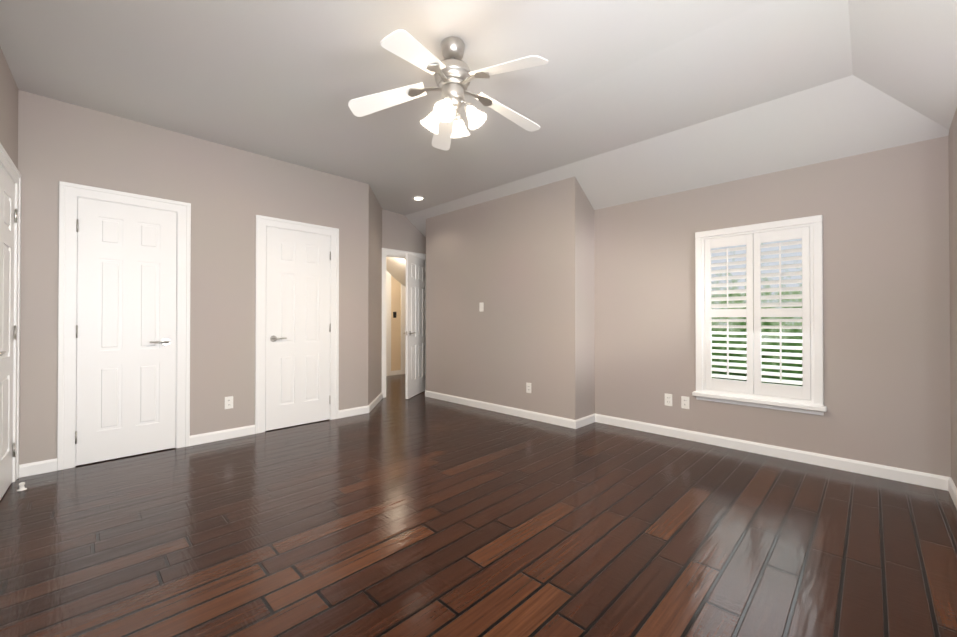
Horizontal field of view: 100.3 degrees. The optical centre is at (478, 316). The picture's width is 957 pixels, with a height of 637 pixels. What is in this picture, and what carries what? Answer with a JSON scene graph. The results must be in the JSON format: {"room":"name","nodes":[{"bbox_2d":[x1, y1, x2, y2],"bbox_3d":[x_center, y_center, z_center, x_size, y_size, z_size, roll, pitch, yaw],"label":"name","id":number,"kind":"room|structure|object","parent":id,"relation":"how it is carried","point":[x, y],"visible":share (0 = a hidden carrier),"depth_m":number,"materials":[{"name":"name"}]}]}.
{"room":"empty bedroom","nodes":[
{"label":"empty bedroom","id":0,"kind":"room"},
{"bbox_2d":[391,275,400,370],"bbox_3d":[-2.154,-0.337,7.632,0.100,3.000,3.200,0,-1,45],"label":"wall","id":1,"kind":"structure","parent":0,"point":[396,326],"depth_m":8.04,"materials":[{"name":"beige paint"}]},
{"bbox_2d":[386,271,405,375],"bbox_3d":[-1.445,0.097,8.264,0.020,2.140,1.200,0,-1,45],"label":"door frame","id":2,"kind":"structure","parent":1,"relation":"attached to","point":[389,372],"depth_m":7.94,"materials":[{"name":"white wood"}]},
{"bbox_2d":[0,374,956,636],"bbox_3d":[-0.733,1.183,3.397,8.250,0.100,6.430,0,-1,45],"label":"floor","id":3,"kind":"structure","parent":0,"point":[394,512],"depth_m":2.02,"materials":[{"name":"brown wood"}]},
{"bbox_2d":[17,482,26,490],"bbox_3d":[-2.978,1.103,2.604,0.044,0.048,0.044,0,-1,45],"label":"door stop","id":4,"kind":"object","parent":3,"relation":"on","point":[22,486],"visible":1,"depth_m":2.60,"materials":[{"name":"white"}]},
{"bbox_2d":[0,47,956,487],"bbox_3d":[-0.179,-0.372,2.709,6.120,3.000,5.250,0,-1,45],"label":"wall","id":5,"kind":"structure","parent":0,"point":[588,309],"depth_m":3.64,"materials":[{"name":"beige paint"}]},
{"bbox_2d":[0,165,16,499],"bbox_3d":[-2.928,0.103,2.402,0.821,2.030,0.149,0,-1,45],"label":"entry door","id":6,"kind":"structure","parent":5,"relation":"in","point":[8,213],"depth_m":2.56,"materials":[{"name":"white wood"}]},
{"bbox_2d":[0,143,20,481],"bbox_3d":[-2.939,0.059,2.391,0.138,2.135,1.011,0,-1,-42],"label":"door frame","id":7,"kind":"structure","parent":5,"relation":"attached to","point":[7,164],"depth_m":2.75,"materials":[{"name":"white wood"}]},
{"bbox_2d":[57,181,190,470],"bbox_3d":[-2.863,0.065,3.272,0.138,2.135,0.800,0,-1,45],"label":"door frame","id":8,"kind":"structure","parent":5,"relation":"attached to","point":[70,194],"depth_m":3.01,"materials":[{"name":"white wood"}]},
{"bbox_2d":[75,197,176,465],"bbox_3d":[-2.841,0.109,3.247,0.146,2.030,0.612,0,-1,45],"label":"closet door","id":9,"kind":"structure","parent":5,"relation":"in","point":[126,335],"depth_m":3.21,"materials":[{"name":"white wood"}]},
{"bbox_2d":[190,425,254,445],"bbox_3d":[-2.357,1.091,3.696,0.014,0.088,0.524,0,-1,45],"label":"baseboard","id":10,"kind":"structure","parent":5,"relation":"attached to","point":[203,438],"depth_m":3.68,"materials":[{"name":"white wood"}]},
{"bbox_2d":[225,396,232,408],"bbox_3d":[-2.331,0.800,3.730,0.007,0.114,0.070,0,-1,45],"label":"outlet","id":11,"kind":"object","parent":5,"relation":"attached to","point":[229,402],"visible":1,"depth_m":3.73,"materials":[{"name":"white plastic"}]},
{"bbox_2d":[255,215,338,433],"bbox_3d":[-1.917,0.071,4.234,0.138,2.135,0.850,0,-1,45],"label":"door frame","id":12,"kind":"structure","parent":5,"relation":"attached to","point":[262,222],"depth_m":3.97,"materials":[{"name":"white wood"}]},
{"bbox_2d":[265,226,330,430],"bbox_3d":[-1.891,0.116,4.212,0.146,2.030,0.662,0,-1,45],"label":"closet door","id":13,"kind":"structure","parent":5,"relation":"in","point":[298,327],"depth_m":4.18,"materials":[{"name":"white wood"}]},
{"bbox_2d":[338,403,370,418],"bbox_3d":[-1.442,1.098,4.627,0.014,0.088,0.385,0,-1,45],"label":"baseboard","id":14,"kind":"structure","parent":5,"relation":"attached to","point":[364,409],"depth_m":4.62,"materials":[{"name":"white wood"}]},
{"bbox_2d":[371,392,382,409],"bbox_3d":[-1.350,1.102,5.229,0.660,0.088,0.624,0,-1,45],"label":"baseboard","id":15,"kind":"structure","parent":5,"relation":"attached to","point":[380,396],"depth_m":5.21,"materials":[{"name":"white wood"}]},
{"bbox_2d":[382,248,425,397],"bbox_3d":[-1.119,0.084,6.028,0.156,2.135,0.900,0,-1,45],"label":"door frame","id":16,"kind":"structure","parent":5,"relation":"attached to","point":[393,253],"depth_m":5.71,"materials":[{"name":"white wood"}]},
{"bbox_2d":[404,253,425,398],"bbox_3d":[-0.912,0.128,5.894,0.421,2.030,0.625,0,-1,45],"label":"hall door","id":17,"kind":"structure","parent":5,"relation":"in","point":[415,376],"depth_m":5.83,"materials":[{"name":"white wood"}]},
{"bbox_2d":[479,302,483,311],"bbox_3d":[0.036,-0.126,5.007,0.070,0.114,0.010,0,-1,45],"label":"light switch","id":18,"kind":"object","parent":5,"relation":"attached to","point":[481,306],"visible":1,"depth_m":5.00,"materials":[{"name":"white plastic"}]},
{"bbox_2d":[425,390,578,428],"bbox_3d":[0.111,1.100,4.922,2.474,0.088,0.014,0,-1,45],"label":"baseboard","id":19,"kind":"structure","parent":5,"relation":"attached to","point":[570,423],"depth_m":4.67,"materials":[{"name":"white wood"}]},
{"bbox_2d":[526,382,530,392],"bbox_3d":[0.564,0.796,4.483,0.070,0.114,0.007,0,-1,45],"label":"outlet","id":20,"kind":"object","parent":5,"relation":"attached to","point":[528,387],"visible":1,"depth_m":4.48,"materials":[{"name":"white plastic"}]},
{"bbox_2d":[579,414,594,427],"bbox_3d":[1.122,1.095,4.195,0.014,0.088,0.360,0,-1,45],"label":"baseboard","id":21,"kind":"structure","parent":5,"relation":"attached to","point":[584,421],"depth_m":4.21,"materials":[{"name":"white wood"}]},
{"bbox_2d":[665,393,671,405],"bbox_3d":[1.814,0.791,3.814,0.070,0.114,0.007,0,-1,45],"label":"outlet","id":22,"kind":"object","parent":5,"relation":"attached to","point":[668,399],"visible":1,"depth_m":3.81,"materials":[{"name":"white plastic"}]},
{"bbox_2d":[681,396,688,408],"bbox_3d":[1.921,0.795,3.709,0.070,0.114,0.007,0,-1,45],"label":"outlet","id":23,"kind":"object","parent":5,"relation":"attached to","point":[684,402],"visible":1,"depth_m":3.71,"materials":[{"name":"white plastic"}]},
{"bbox_2d":[692,215,826,415],"bbox_3d":[2.325,-0.012,3.362,0.920,1.520,0.185,0,-1,45],"label":"window shutters","id":24,"kind":"object","parent":5,"relation":"attached to","point":[753,390],"visible":1,"depth_m":3.30,"materials":[{"name":"white wood"}]},
{"bbox_2d":[595,414,942,489],"bbox_3d":[2.161,1.090,3.466,2.520,0.088,0.014,0,-1,45],"label":"baseboard","id":25,"kind":"structure","parent":5,"relation":"attached to","point":[871,469],"depth_m":3.16,"materials":[{"name":"white wood"}]},
{"bbox_2d":[943,476,956,508],"bbox_3d":[2.842,1.082,2.371,0.014,0.088,0.548,0,-1,45],"label":"baseboard","id":26,"kind":"structure","parent":5,"relation":"attached to","point":[946,483],"depth_m":2.52,"materials":[{"name":"white wood"}]},
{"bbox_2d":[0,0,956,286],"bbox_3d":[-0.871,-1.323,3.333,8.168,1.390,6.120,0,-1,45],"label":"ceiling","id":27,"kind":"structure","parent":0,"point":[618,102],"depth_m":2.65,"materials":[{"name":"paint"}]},
{"bbox_2d":[412,196,425,200],"bbox_3d":[-0.775,-1.538,5.191,0.184,0.005,0.184,0,-1,45],"label":"recessed light","id":28,"kind":"object","parent":27,"relation":"in","point":[417,198],"visible":0.98,"depth_m":5.18,"materials":[{"name":"white"}]},
{"bbox_2d":[348,29,547,150],"bbox_3d":[-0.117,-1.357,2.338,1.172,0.505,1.209,0,-1,45],"label":"ceiling fan","id":29,"kind":"object","parent":27,"relation":"hanging from","point":[454,76],"visible":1,"depth_m":2.31,"materials":[{"name":"white wood"}]},
{"label":"outside","id":30,"kind":"structure","parent":0,"visible":0},
{"bbox_2d":[711,239,802,385],"bbox_3d":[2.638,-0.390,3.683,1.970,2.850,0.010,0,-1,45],"label":"window","id":31,"kind":"structure","parent":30,"point":[762,301],"depth_m":3.67,"materials":[{"name":"clear glass"}]}
]}

